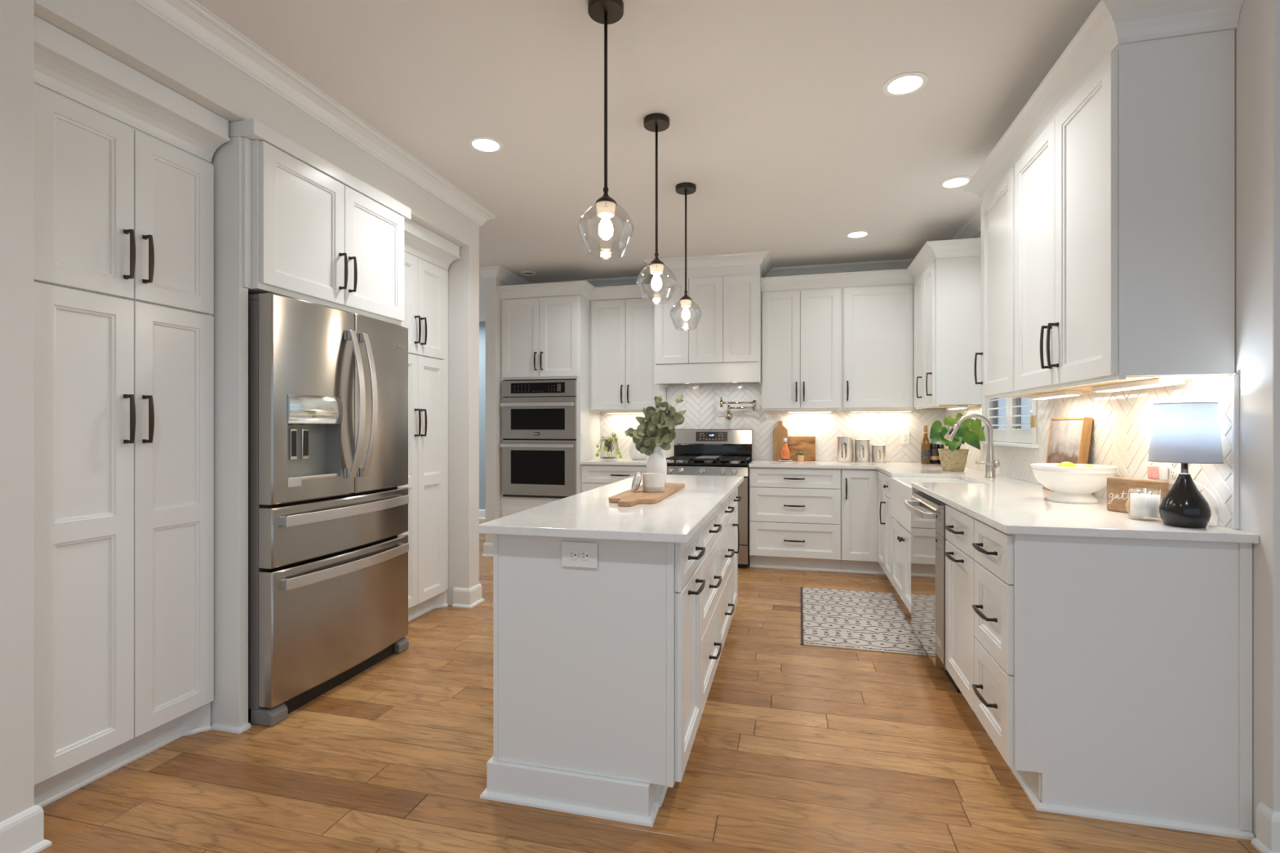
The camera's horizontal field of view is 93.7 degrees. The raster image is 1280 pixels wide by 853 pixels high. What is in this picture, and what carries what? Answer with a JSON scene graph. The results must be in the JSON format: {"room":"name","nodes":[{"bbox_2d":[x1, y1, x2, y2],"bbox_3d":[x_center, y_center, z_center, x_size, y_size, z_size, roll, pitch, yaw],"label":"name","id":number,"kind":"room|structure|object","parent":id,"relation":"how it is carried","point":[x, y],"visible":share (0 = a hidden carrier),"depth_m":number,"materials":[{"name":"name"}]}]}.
{"room":"kitchen","nodes":[
{"label":"kitchen","id":0,"kind":"room"},
{"bbox_2d":[0,0,479,822],"bbox_3d":[-3.868,-0.141,1.304,3.860,2.743,7.030,0,0,14],"label":"wall","id":1,"kind":"structure","parent":0,"point":[122,30],"depth_m":1.75,"materials":[{"name":"white paint"}]},
{"bbox_2d":[0,804,52,852],"bbox_3d":[-2.325,1.166,-0.397,0.086,0.128,4.489,0,0,14],"label":"baseboard","id":2,"kind":"structure","parent":1,"relation":"attached to","point":[24,832],"depth_m":1.72,"materials":[{"name":"white paint"}]},
{"bbox_2d":[210,722,251,733],"bbox_3d":[-1.672,1.221,2.452,0.147,0.018,0.055,0,0,14],"label":"trim","id":3,"kind":"structure","parent":1,"relation":"attached to","point":[220,727],"depth_m":2.43,"materials":[{"name":"white paint"}]},
{"bbox_2d":[130,0,497,226],"bbox_3d":[-3.814,-1.469,1.337,3.950,0.088,7.120,0,0,14],"label":"trim","id":4,"kind":"structure","parent":1,"relation":"attached to","point":[189,18],"depth_m":2.62,"materials":[{"name":"white paint"}]},
{"bbox_2d":[452,583,484,608],"bbox_3d":[-3.010,1.166,4.643,3.886,0.128,0.188,0,0,14],"label":"baseboard","id":5,"kind":"structure","parent":1,"relation":"attached to","point":[463,597],"depth_m":4.11,"materials":[{"name":"white paint"}]},
{"bbox_2d":[479,321,485,509],"bbox_3d":[-1.829,-0.141,8.055,4.500,2.743,0.120,0,0,14],"label":"wall","id":6,"kind":"structure","parent":0,"point":[482,324],"depth_m":8.07,"materials":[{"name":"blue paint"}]},
{"bbox_2d":[195,0,1100,313],"bbox_3d":[0.153,-1.563,2.643,11.000,0.100,11.600,0,0,14],"label":"ceiling","id":7,"kind":"structure","parent":0,"point":[784,126],"depth_m":2.81,"materials":[{"name":"white paint"}]},
{"bbox_2d":[467,136,503,152],"bbox_3d":[-0.823,-1.509,3.206,0.184,0.006,0.184,0,0,14],"label":"recessed light","id":8,"kind":"object","parent":7,"relation":"in","point":[481,144],"visible":1,"depth_m":3.20,"materials":[{"name":"white plastic"}]},
{"bbox_2d":[587,0,623,239],"bbox_3d":[-0.122,-1.065,2.146,0.201,0.894,0.201,0,0,14],"label":"pendant lamp","id":9,"kind":"object","parent":7,"relation":"hanging from","point":[606,12],"visible":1,"depth_m":2.14,"materials":[{"name":"brown metal"}]},
{"bbox_2d":[595,200,615,217],"bbox_3d":[-0.122,-0.777,2.146,0.070,0.038,0.070,0,0,14],"label":"socket","id":10,"kind":"object","parent":9,"relation":"attached to","point":[605,209],"depth_m":2.12,"materials":[{"name":"beige"}]},
{"bbox_2d":[643,113,669,291],"bbox_3d":[0.081,-1.065,2.950,0.201,0.894,0.201,0,0,14],"label":"pendant lamp","id":11,"kind":"object","parent":7,"relation":"hanging from","point":[655,122],"visible":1,"depth_m":2.94,"materials":[{"name":"brown metal"}]},
{"bbox_2d":[649,263,663,274],"bbox_3d":[0.081,-0.777,2.950,0.070,0.038,0.070,0,0,14],"label":"socket","id":12,"kind":"object","parent":11,"relation":"attached to","point":[655,268],"depth_m":2.93,"materials":[{"name":"beige ceramic"}]},
{"bbox_2d":[675,182,696,320],"bbox_3d":[0.288,-1.065,3.764,0.201,0.894,0.201,0,0,14],"label":"pendant lamp","id":13,"kind":"object","parent":7,"relation":"hanging from","point":[685,188],"visible":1,"depth_m":3.75,"materials":[{"name":"brown metal"}]},
{"bbox_2d":[680,299,691,307],"bbox_3d":[0.288,-0.777,3.764,0.070,0.038,0.070,0,0,14],"label":"socket","id":14,"kind":"object","parent":13,"relation":"attached to","point":[684,303],"depth_m":3.74,"materials":[{"name":"beige ceramic"}]},
{"bbox_2d":[844,230,870,238],"bbox_3d":[1.703,-1.509,4.695,0.184,0.006,0.184,0,0,14],"label":"recessed light","id":15,"kind":"object","parent":7,"relation":"in","point":[859,233],"visible":1,"depth_m":4.69,"materials":[{"name":"white plastic"}]},
{"bbox_2d":[882,71,928,96],"bbox_3d":[1.167,-1.509,2.642,0.184,0.006,0.184,0,0,14],"label":"recessed light","id":16,"kind":"object","parent":7,"relation":"in","point":[909,82],"visible":1,"depth_m":2.63,"materials":[{"name":"white plastic"}]},
{"bbox_2d":[938,175,972,188],"bbox_3d":[1.946,-1.509,3.698,0.184,0.006,0.184,0,0,14],"label":"recessed light","id":17,"kind":"object","parent":7,"relation":"in","point":[956,181],"visible":0.94,"depth_m":3.69,"materials":[{"name":"white plastic"}]},
{"bbox_2d":[38,519,1260,852],"bbox_3d":[0.156,1.231,2.673,13.360,0.002,11.659,0,0,14],"label":"floor","id":18,"kind":"structure","parent":0,"point":[797,748],"depth_m":2.09,"materials":[{"name":"brown wood"}]},
{"bbox_2d":[34,15,230,807],"bbox_3d":[-2.067,-0.005,2.183,0.680,2.470,0.686,0,0,14],"label":"pantry cabinet","id":19,"kind":"object","parent":18,"relation":"on","point":[124,215],"visible":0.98,"depth_m":2.09,"materials":[{"name":"white paint"}]},
{"bbox_2d":[149,118,411,727],"bbox_3d":[-1.796,-0.006,3.001,0.834,2.472,1.027,0,0,14],"label":"tall cabinet","id":20,"kind":"object","parent":18,"relation":"on","point":[289,221],"visible":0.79,"depth_m":2.46,"materials":[{"name":"white paint"}]},
{"bbox_2d":[248,293,408,726],"bbox_3d":[-1.705,0.338,2.976,0.846,1.784,0.910,0,0,14],"label":"refrigerator","id":21,"kind":"object","parent":18,"relation":"on","point":[328,549],"visible":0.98,"depth_m":2.69,"materials":[{"name":"grey metal"}]},
{"bbox_2d":[287,394,342,424],"bbox_3d":[-1.443,-0.076,2.664,0.035,0.129,0.290,0,0,18],"label":"panel","id":22,"kind":"object","parent":21,"relation":"attached to","point":[305,409],"depth_m":2.65,"materials":[{"name":"silver metal"}]},
{"bbox_2d":[400,219,460,622],"bbox_3d":[-1.643,-0.005,3.858,0.680,2.470,0.704,0,0,14],"label":"pantry cabinet","id":23,"kind":"object","parent":18,"relation":"on","point":[425,283],"visible":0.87,"depth_m":3.89,"materials":[{"name":"white paint"}]},
{"bbox_2d":[501,294,599,517],"bbox_3d":[-0.887,-0.006,5.976,0.816,2.472,0.649,0,0,14],"label":"tall cabinet","id":24,"kind":"object","parent":18,"relation":"on","point":[548,338],"visible":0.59,"depth_m":5.71,"materials":[{"name":"white paint"}]},
{"bbox_2d":[500,379,576,497],"bbox_3d":[-0.906,0.109,5.949,0.758,1.110,0.630,0,0,14],"label":"wall oven","id":25,"kind":"object","parent":24,"relation":"in","point":[538,445],"visible":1,"depth_m":5.68,"materials":[{"name":"silver metal"}]},
{"bbox_2d":[497,280,654,300],"bbox_3d":[-0.599,-1.299,5.726,1.539,0.110,0.353,0,0,14],"label":"trim","id":26,"kind":"structure","parent":24,"relation":"attached to","point":[584,288],"depth_m":5.72,"materials":[{"name":"white paint"}]},
{"bbox_2d":[480,487,742,826],"bbox_3d":[0.067,0.787,2.920,0.707,0.885,2.094,0,0,14],"label":"base cabinet","id":27,"kind":"object","parent":18,"relation":"on","point":[603,676],"visible":0.88,"depth_m":1.94,"materials":[{"name":"white paint"}]},
{"bbox_2d":[561,541,597,568],"bbox_3d":[-0.196,0.410,1.930,0.122,0.082,0.010,0,0,14],"label":"outlet","id":28,"kind":"object","parent":27,"relation":"attached to","point":[574,554],"visible":1,"depth_m":1.93,"materials":[{"name":"white plastic"}]},
{"bbox_2d":[568,549,577,559],"bbox_3d":[-0.215,0.410,1.932,0.033,0.033,0.003,0,0,14],"label":"receptacle","id":29,"kind":"object","parent":28,"relation":"attached to","point":[572,553],"depth_m":1.93,"materials":[{"name":"white plastic"}]},
{"bbox_2d":[579,550,590,560],"bbox_3d":[-0.177,0.410,1.922,0.033,0.033,0.003,0,0,14],"label":"receptacle","id":30,"kind":"object","parent":28,"relation":"attached to","point":[584,555],"depth_m":1.92,"materials":[{"name":"white plastic"}]},
{"bbox_2d":[477,474,743,543],"bbox_3d":[0.072,0.330,2.917,0.688,0.028,2.178,0,0,14],"label":"countertop","id":31,"kind":"structure","parent":27,"relation":"on","point":[677,517],"depth_m":2.15,"materials":[{"name":"white stone"}]},
{"bbox_2d":[608,482,684,506],"bbox_3d":[0.038,0.306,2.798,0.208,0.020,0.846,0,0,14],"label":"serving board","id":32,"kind":"object","parent":31,"relation":"on","point":[628,498],"visible":0.84,"depth_m":2.59,"materials":[{"name":"brown wood"}]},
{"bbox_2d":[631,471,641,491],"bbox_3d":[-0.015,0.248,2.755,0.043,0.088,0.090,0,0,-14],"label":"lid","id":33,"kind":"object","parent":32,"relation":"on","point":[637,480],"visible":1,"depth_m":2.73,"materials":[{"name":"silver metal"}]},
{"bbox_2d":[642,472,664,492],"bbox_3d":[0.062,0.254,2.769,0.101,0.083,0.102,0,0,14],"label":"candle","id":34,"kind":"object","parent":32,"relation":"on","point":[651,482],"visible":1,"depth_m":2.73,"materials":[{"name":"white wax"}]},
{"bbox_2d":[646,445,666,485],"bbox_3d":[0.084,0.193,3.001,0.102,0.205,0.102,0,0,14],"label":"vase","id":35,"kind":"object","parent":32,"relation":"on","point":[656,461],"visible":0.58,"depth_m":2.96,"materials":[{"name":"white ceramic"}]},
{"bbox_2d":[624,393,686,455],"bbox_3d":[0.073,0.005,2.984,0.306,0.352,0.159,0,0,14],"label":"bouquet","id":36,"kind":"object","parent":35,"relation":"in","point":[657,428],"visible":0.96,"depth_m":2.96,"materials":[{"name":"green plant"}]},
{"bbox_2d":[581,464,646,493],"bbox_3d":[-0.112,0.787,5.781,0.778,0.885,0.647,0,0,14],"label":"base cabinet","id":37,"kind":"object","parent":18,"relation":"on","point":[593,476],"visible":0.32,"depth_m":5.55,"materials":[{"name":"white paint"}]},
{"bbox_2d":[579,457,669,465],"bbox_3d":[-0.108,0.330,5.791,0.780,0.028,0.634,0,0,14],"label":"countertop","id":38,"kind":"structure","parent":37,"relation":"on","point":[617,461],"depth_m":5.55,"materials":[{"name":"white stone"}]},
{"bbox_2d":[595,432,622,458],"bbox_3d":[-0.301,0.180,5.898,0.274,0.271,0.158,0,0,14],"label":"potted plant","id":39,"kind":"object","parent":38,"relation":"on","point":[609,442],"visible":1,"depth_m":5.87,"materials":[{"name":"green plant"}]},
{"bbox_2d":[629,440,648,459],"bbox_3d":[-0.010,0.181,5.918,0.196,0.270,0.196,0,0,14],"label":"vase","id":40,"kind":"object","parent":38,"relation":"on","point":[634,454],"visible":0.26,"depth_m":5.84,"materials":[{"name":"white ceramic"}]},
{"bbox_2d":[665,429,752,568],"bbox_3d":[0.633,0.623,5.551,0.762,1.214,0.700,0,0,14],"label":"gas range","id":41,"kind":"object","parent":18,"relation":"on","point":[708,452],"visible":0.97,"depth_m":5.53,"materials":[{"name":"silver metal"}]},
{"bbox_2d":[665,455,751,466],"bbox_3d":[0.636,0.305,5.566,0.760,0.064,0.557,0,0,14],"label":"cooktop","id":42,"kind":"object","parent":41,"relation":"in","point":[676,460],"depth_m":5.38,"materials":[{"name":"black metal"}]},
{"bbox_2d":[749,466,840,569],"bbox_3d":[1.387,0.787,5.401,0.762,0.885,0.647,0,0,14],"label":"base cabinet","id":43,"kind":"object","parent":18,"relation":"on","point":[795,513],"visible":0.99,"depth_m":5.14,"materials":[{"name":"white paint"}]},
{"bbox_2d":[840,468,885,572],"bbox_3d":[2.169,0.787,5.034,0.930,0.885,0.972,0,0,14],"label":"base cabinet","id":44,"kind":"object","parent":18,"relation":"on","point":[862,491],"visible":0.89,"depth_m":5.00,"materials":[{"name":"white paint"}]},
{"bbox_2d":[748,460,1258,543],"bbox_3d":[1.464,0.330,3.793,1.702,0.028,3.736,0,0,14],"label":"countertop","id":45,"kind":"structure","parent":44,"relation":"on","point":[1009,505],"depth_m":2.30,"materials":[{"name":"white stone"}]},
{"bbox_2d":[773,421,787,460],"bbox_3d":[1.333,0.127,5.704,0.136,0.379,0.055,0,0,14],"label":"cutting board","id":46,"kind":"object","parent":45,"relation":"on","point":[780,432],"visible":0.9,"depth_m":5.70,"materials":[{"name":"brown wood"}]},
{"bbox_2d":[788,436,815,461],"bbox_3d":[1.528,0.202,5.661,0.244,0.231,0.049,0,0,14],"label":"cutting board","id":47,"kind":"object","parent":45,"relation":"on","point":[806,445],"visible":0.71,"depth_m":5.65,"materials":[{"name":"brown wood"}]},
{"bbox_2d":[836,435,853,462],"bbox_3d":[1.874,0.198,5.485,0.145,0.236,0.146,0,0,14],"label":"canister","id":48,"kind":"object","parent":45,"relation":"on","point":[844,443],"visible":1,"depth_m":5.43,"materials":[{"name":"silver metal"}]},
{"bbox_2d":[854,439,870,462],"bbox_3d":[2.023,0.211,5.460,0.134,0.209,0.135,0,0,14],"label":"canister","id":49,"kind":"object","parent":45,"relation":"on","point":[862,446],"visible":1,"depth_m":5.40,"materials":[{"name":"silver metal"}]},
{"bbox_2d":[871,444,885,462],"bbox_3d":[2.160,0.236,5.430,0.123,0.159,0.124,0,0,14],"label":"canister","id":50,"kind":"object","parent":45,"relation":"on","point":[878,451],"visible":1,"depth_m":5.38,"materials":[{"name":"silver metal"}]},
{"bbox_2d":[920,426,930,463],"bbox_3d":[2.485,0.150,5.220,0.075,0.331,0.075,0,0,14],"label":"wine bottle","id":51,"kind":"object","parent":45,"relation":"on","point":[925,446],"visible":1,"depth_m":5.20,"materials":[{"name":"orange glass"}]},
{"bbox_2d":[890,477,974,533],"bbox_3d":[1.874,0.478,3.758,0.461,0.267,0.736,0,0,14],"label":"farmhouse sink","id":52,"kind":"object","parent":45,"relation":"in","point":[901,489],"visible":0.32,"depth_m":3.89,"materials":[{"name":"white ceramic"}]},
{"bbox_2d":[929,438,937,463],"bbox_3d":[2.558,0.167,5.232,0.068,0.298,0.068,0,0,14],"label":"wine bottle","id":53,"kind":"object","parent":45,"relation":"on","point":[934,450],"visible":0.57,"depth_m":5.20,"materials":[{"name":"black glass"}]},
{"bbox_2d":[929,413,985,471],"bbox_3d":[2.295,0.104,4.350,0.382,0.423,0.241,0,0,14],"label":"potted plant","id":54,"kind":"object","parent":45,"relation":"on","point":[953,459],"visible":0.9,"depth_m":4.31,"materials":[{"name":"green plant"}]},
{"bbox_2d":[943,413,999,478],"bbox_3d":[2.103,0.114,3.805,0.319,0.404,0.060,0,0,14],"label":"kitchen faucet","id":55,"kind":"object","parent":45,"relation":"on","point":[990,466],"visible":1,"depth_m":3.77,"materials":[{"name":"silver metal"}]},
{"bbox_2d":[1042,417,1093,491],"bbox_3d":[2.062,0.136,2.903,0.074,0.366,0.360,0,0,14],"label":"framed picture","id":56,"kind":"object","parent":45,"relation":"on","point":[1069,438],"visible":0.63,"depth_m":2.85,"materials":[{"name":"brown wood"}]},
{"bbox_2d":[1030,462,1118,503],"bbox_3d":[1.852,0.239,2.569,0.307,0.154,0.307,0,0,14],"label":"fruit bowl","id":57,"kind":"object","parent":45,"relation":"on","point":[1073,485],"visible":0.98,"depth_m":2.49,"materials":[{"name":"white ceramic"}]},
{"bbox_2d":[1057,462,1076,466],"bbox_3d":[1.808,0.181,2.539,0.080,0.072,0.086,0,0,22],"label":"lemon","id":58,"kind":"object","parent":57,"relation":"in","point":[1063,464],"visible":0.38,"depth_m":2.52,"materials":[{"name":"yellow food"}]},
{"bbox_2d":[1106,476,1168,517],"bbox_3d":[1.814,0.252,2.193,0.044,0.127,0.198,0,0,-11],"label":"wooden sign","id":59,"kind":"object","parent":45,"relation":"on","point":[1119,490],"visible":0.66,"depth_m":2.21,"materials":[{"name":"brown wood"}]},
{"bbox_2d":[1129,491,1159,517],"bbox_3d":[1.729,0.263,2.054,0.090,0.105,0.089,0,0,14],"label":"candle","id":60,"kind":"object","parent":45,"relation":"on","point":[1144,505],"visible":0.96,"depth_m":2.02,"materials":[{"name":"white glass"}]},
{"bbox_2d":[1147,402,1223,528],"bbox_3d":[1.748,0.119,1.926,0.182,0.393,0.182,0,0,14],"label":"table lamp","id":61,"kind":"object","parent":45,"relation":"on","point":[1185,433],"visible":1,"depth_m":1.88,"materials":[{"name":"black"}]},
{"bbox_2d":[1193,480,1220,526],"bbox_3d":[1.852,0.241,2.003,0.028,0.152,0.209,0,0,16],"label":"power cord","id":62,"kind":"object","parent":45,"relation":"on","point":[1195,482],"visible":0.73,"depth_m":1.91,"materials":[{"name":"white plastic"}]},
{"bbox_3d":[1.352,0.310,5.584,0.134,0.012,0.134,0,0,14],"label":"saucer","id":63,"kind":"object","parent":45,"relation":"on","visible":0},
{"bbox_2d":[781,438,789,460],"bbox_3d":[1.352,0.205,5.584,0.078,0.208,0.078,0,0,14],"label":"sauce bottle","id":64,"kind":"object","parent":63,"relation":"on","point":[784,451],"visible":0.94,"depth_m":5.56,"materials":[{"name":"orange glass"}]},
{"bbox_2d":[800,586,927,656],"bbox_3d":[1.386,1.225,3.908,0.654,0.009,1.249,0,0,15],"label":"rug","id":65,"kind":"object","parent":18,"relation":"on","point":[862,620],"visible":1,"depth_m":3.74,"materials":[{"name":"grey fabric"}]},
{"bbox_2d":[892,518,911,613],"bbox_3d":[1.973,0.924,3.745,0.671,0.612,0.917,0,0,14],"label":"base cabinet","id":66,"kind":"object","parent":18,"relation":"on","point":[901,536],"visible":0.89,"depth_m":3.85,"materials":[{"name":"white paint"}]},
{"bbox_2d":[879,474,936,583],"bbox_3d":[2.125,0.787,4.363,0.679,0.885,0.350,0,0,14],"label":"base cabinet","id":67,"kind":"object","parent":18,"relation":"on","point":[887,522],"visible":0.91,"depth_m":4.48,"materials":[{"name":"white paint"}]},
{"bbox_2d":[904,492,961,693],"bbox_3d":[1.724,0.796,3.018,0.678,0.868,0.594,0,0,14],"label":"dishwasher","id":68,"kind":"object","parent":18,"relation":"on","point":[928,539],"visible":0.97,"depth_m":2.92,"materials":[{"name":"grey metal"}]},
{"bbox_2d":[944,504,976,711],"bbox_3d":[1.650,0.787,2.488,0.679,0.885,0.455,0,0,14],"label":"base cabinet","id":69,"kind":"object","parent":18,"relation":"on","point":[959,553],"visible":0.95,"depth_m":2.54,"materials":[{"name":"white paint"}]},
{"bbox_2d":[972,519,1254,839],"bbox_3d":[1.548,0.787,2.068,0.687,0.885,0.407,0,0,14],"label":"base cabinet","id":70,"kind":"object","parent":18,"relation":"on","point":[1113,676],"visible":0.92,"depth_m":1.88,"materials":[{"name":"white paint"}]},
{"bbox_2d":[485,278,906,542],"bbox_3d":[0.652,-0.141,5.643,4.185,2.743,0.850,0,0,14],"label":"wall","id":71,"kind":"structure","parent":0,"point":[493,300],"depth_m":5.73,"materials":[{"name":"white paint"}]},
{"bbox_2d":[481,542,493,556],"bbox_3d":[-1.346,1.166,6.109,0.134,0.128,0.826,0,0,14],"label":"baseboard","id":72,"kind":"structure","parent":71,"relation":"attached to","point":[487,547],"depth_m":5.72,"materials":[{"name":"white paint"}]},
{"bbox_2d":[479,265,653,287],"bbox_3d":[-0.648,-1.469,5.899,1.719,0.088,0.890,0,0,14],"label":"trim","id":73,"kind":"structure","parent":71,"relation":"attached to","point":[500,273],"depth_m":6.03,"materials":[{"name":"white paint"}]},
{"bbox_2d":[590,297,666,411],"bbox_3d":[-0.117,-0.698,5.920,0.698,1.085,0.379,0,0,14],"label":"upper cabinet","id":74,"kind":"object","parent":71,"relation":"attached to","point":[622,331],"visible":0.91,"depth_m":5.78,"materials":[{"name":"white paint"}]},
{"bbox_2d":[606,411,643,413],"bbox_3d":[-0.089,-0.151,6.005,0.500,0.022,0.070,0,0,14],"label":"light","id":75,"kind":"object","parent":74,"relation":"attached to","point":[607,412],"visible":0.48,"depth_m":6.01,"materials":[{"name":"white plastic"}]},
{"bbox_2d":[642,250,772,387],"bbox_3d":[0.647,-0.955,5.587,1.122,1.114,0.650,0,0,14],"label":"upper cabinet","id":76,"kind":"object","parent":71,"relation":"attached to","point":[720,341],"visible":0.93,"depth_m":5.34,"materials":[{"name":"white paint"}]},
{"bbox_2d":[666,382,758,385],"bbox_3d":[0.658,-0.448,5.631,0.900,0.045,0.520,0,0,14],"label":"hood","id":77,"kind":"object","parent":76,"relation":"attached to","point":[728,382],"depth_m":5.77,"materials":[{"name":"silver metal"}]},
{"bbox_2d":[600,383,945,462],"bbox_3d":[1.167,-0.057,5.791,3.260,0.746,0.010,0,0,14],"label":"backsplash","id":78,"kind":"structure","parent":71,"relation":"attached to","point":[701,402],"depth_m":5.77,"materials":[{"name":"white tile"}]},
{"bbox_2d":[719,397,755,419],"bbox_3d":[0.939,-0.181,5.782,0.358,0.210,0.114,0,0,14],"label":"pot filler","id":79,"kind":"object","parent":78,"relation":"attached to","point":[729,415],"visible":1,"depth_m":5.76,"materials":[{"name":"silver metal"}]},
{"bbox_2d":[900,430,909,444],"bbox_3d":[2.414,0.091,5.463,0.078,0.125,0.010,0,0,14],"label":"outlet","id":80,"kind":"object","parent":78,"relation":"attached to","point":[904,434],"visible":1,"depth_m":5.46,"materials":[{"name":"white plastic"}]},
{"bbox_2d":[761,287,841,410],"bbox_3d":[1.480,-0.698,5.516,0.697,1.085,0.379,0,0,14],"label":"upper cabinet","id":81,"kind":"object","parent":71,"relation":"attached to","point":[802,329],"visible":1,"depth_m":5.37,"materials":[{"name":"white paint"}]},
{"bbox_2d":[787,409,832,412],"bbox_3d":[1.578,-0.151,5.583,0.400,0.022,0.070,0,0,14],"label":"light","id":82,"kind":"object","parent":81,"relation":"attached to","point":[811,411],"visible":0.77,"depth_m":5.54,"materials":[{"name":"white plastic"}]},
{"bbox_2d":[749,564,885,574],"bbox_3d":[1.312,1.221,4.331,1.138,0.018,1.722,0,0,14],"label":"trim","id":83,"kind":"structure","parent":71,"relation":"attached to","point":[750,566],"depth_m":5.15,"materials":[{"name":"white paint"}]},
{"bbox_2d":[841,283,914,409],"bbox_3d":[2.105,-0.698,5.358,0.588,1.085,0.379,0,0,14],"label":"upper cabinet","id":84,"kind":"object","parent":71,"relation":"attached to","point":[877,321],"visible":0.98,"depth_m":5.22,"materials":[{"name":"white paint"}]},
{"bbox_2d":[849,409,912,412],"bbox_3d":[2.179,-0.151,5.431,0.520,0.022,0.070,0,0,14],"label":"light","id":85,"kind":"object","parent":84,"relation":"attached to","point":[851,411],"visible":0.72,"depth_m":5.40,"materials":[{"name":"white plastic"}]},
{"bbox_2d":[966,0,1279,838],"bbox_3d":[4.075,-0.141,3.182,3.660,2.743,3.940,0,0,14],"label":"wall","id":86,"kind":"structure","parent":0,"point":[1257,33],"depth_m":1.77,"materials":[{"name":"white paint"}]},
{"bbox_2d":[764,37,1168,277],"bbox_3d":[2.598,-1.469,2.881,2.760,0.088,6.452,0,0,-30],"label":"trim","id":87,"kind":"structure","parent":86,"relation":"attached to","point":[971,228],"depth_m":5.51,"materials":[{"name":"white paint"}]},
{"bbox_2d":[944,373,1236,528],"bbox_3d":[2.296,0.073,3.629,0.010,0.486,3.639,0,0,14],"label":"backsplash","id":88,"kind":"structure","parent":86,"relation":"attached to","point":[1121,429],"depth_m":2.46,"materials":[{"name":"white tile"}]},
{"bbox_2d":[913,256,981,409],"bbox_3d":[2.392,-0.698,4.752,0.367,1.085,0.769,0,0,14],"label":"upper cabinet","id":89,"kind":"object","parent":88,"relation":"attached to","point":[947,295],"visible":0.98,"depth_m":4.39,"materials":[{"name":"white paint"}]},
{"bbox_2d":[760,237,981,291],"bbox_3d":[1.782,-1.296,4.865,1.610,0.110,0.855,0,0,14],"label":"trim","id":90,"kind":"structure","parent":89,"relation":"attached to","point":[931,251],"depth_m":5.18,"materials":[{"name":"white paint"}]},
{"bbox_2d":[979,395,1039,448],"bbox_3d":[2.373,-0.447,3.826,0.134,1.126,1.033,0,0,14],"label":"window","id":91,"kind":"structure","parent":88,"relation":"in","point":[1013,435],"depth_m":3.83,"materials":[{"name":"white paint"}]},
{"bbox_2d":[986,397,1009,442],"bbox_3d":[2.443,-0.425,4.079,0.022,1.039,0.444,0,0,14],"label":"shutter","id":92,"kind":"object","parent":91,"relation":"attached to","point":[1000,435],"depth_m":4.04,"materials":[{"name":"white paint"}]},
{"bbox_2d":[1009,398,1031,443],"bbox_3d":[2.332,-0.425,3.644,0.022,1.039,0.441,0,0,14],"label":"shutter","id":93,"kind":"object","parent":91,"relation":"attached to","point":[1017,435],"depth_m":3.75,"materials":[{"name":"white paint"}]},
{"bbox_2d":[973,167,1088,399],"bbox_3d":[1.955,-0.698,3.027,0.367,1.085,0.514,0,0,14],"label":"upper cabinet","id":94,"kind":"object","parent":88,"relation":"attached to","point":[997,210],"visible":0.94,"depth_m":3.05,"materials":[{"name":"white paint"}]},
{"bbox_2d":[1030,390,1083,399],"bbox_3d":[1.954,-0.151,2.827,0.070,0.022,0.400,0,0,14],"label":"light","id":95,"kind":"object","parent":94,"relation":"attached to","point":[1067,393],"visible":1,"depth_m":2.73,"materials":[{"name":"white plastic"}]},
{"bbox_2d":[1036,395,1079,399],"bbox_3d":[1.954,-0.141,2.827,0.046,0.002,0.380,0,0,14],"label":"diffuser","id":96,"kind":"object","parent":95,"relation":"attached to","point":[1038,397],"depth_m":2.82,"materials":[{"name":"beige plastic"}]},
{"bbox_2d":[963,0,1244,203],"bbox_3d":[1.835,-1.296,2.597,0.394,0.110,1.574,0,0,14],"label":"trim","id":97,"kind":"structure","parent":94,"relation":"attached to","point":[1111,24],"depth_m":2.03,"materials":[{"name":"white paint"}]},
{"bbox_2d":[1014,29,1234,394],"bbox_3d":[1.782,-0.698,2.344,0.367,1.085,0.891,0,0,14],"label":"upper cabinet","id":98,"kind":"object","parent":88,"relation":"attached to","point":[1124,202],"visible":0.99,"depth_m":1.93,"materials":[{"name":"white paint"}]},
{"bbox_2d":[1091,377,1184,392],"bbox_3d":[1.789,-0.151,2.178,0.070,0.022,0.460,0,0,14],"label":"light","id":99,"kind":"object","parent":98,"relation":"attached to","point":[1157,382],"visible":1,"depth_m":2.09,"materials":[{"name":"white plastic"}]},
{"bbox_2d":[1095,383,1177,392],"bbox_3d":[1.789,-0.141,2.178,0.046,0.002,0.440,0,0,14],"label":"diffuser","id":100,"kind":"object","parent":99,"relation":"attached to","point":[1119,387],"depth_m":2.18,"materials":[{"name":"beige plastic"}]},
{"bbox_2d":[1164,462,1181,484],"bbox_3d":[1.907,0.145,2.142,0.010,0.120,0.125,0,0,14],"label":"outlet","id":101,"kind":"object","parent":88,"relation":"attached to","point":[1174,468],"visible":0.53,"depth_m":2.14,"materials":[{"name":"white plastic"}]},
{"bbox_2d":[1147,463,1168,480],"bbox_3d":[1.889,0.164,2.190,0.051,0.063,0.040,0,0,14],"label":"air freshener","id":102,"kind":"object","parent":101,"relation":"attached to","point":[1157,472],"visible":0.97,"depth_m":2.18,"materials":[{"name":"white plastic"}]},
{"bbox_2d":[1231,374,1239,529],"bbox_3d":[1.846,0.076,1.860,0.014,0.480,0.012,0,0,14],"label":"trim","id":103,"kind":"structure","parent":88,"relation":"attached to","point":[1235,378],"depth_m":1.85,"materials":[{"name":"white paint"}]},
{"bbox_2d":[1250,802,1279,852],"bbox_3d":[3.582,1.166,1.285,3.686,0.128,0.071,0,0,14],"label":"baseboard","id":104,"kind":"structure","parent":86,"relation":"attached to","point":[1267,840],"depth_m":1.73,"materials":[{"name":"white paint"}]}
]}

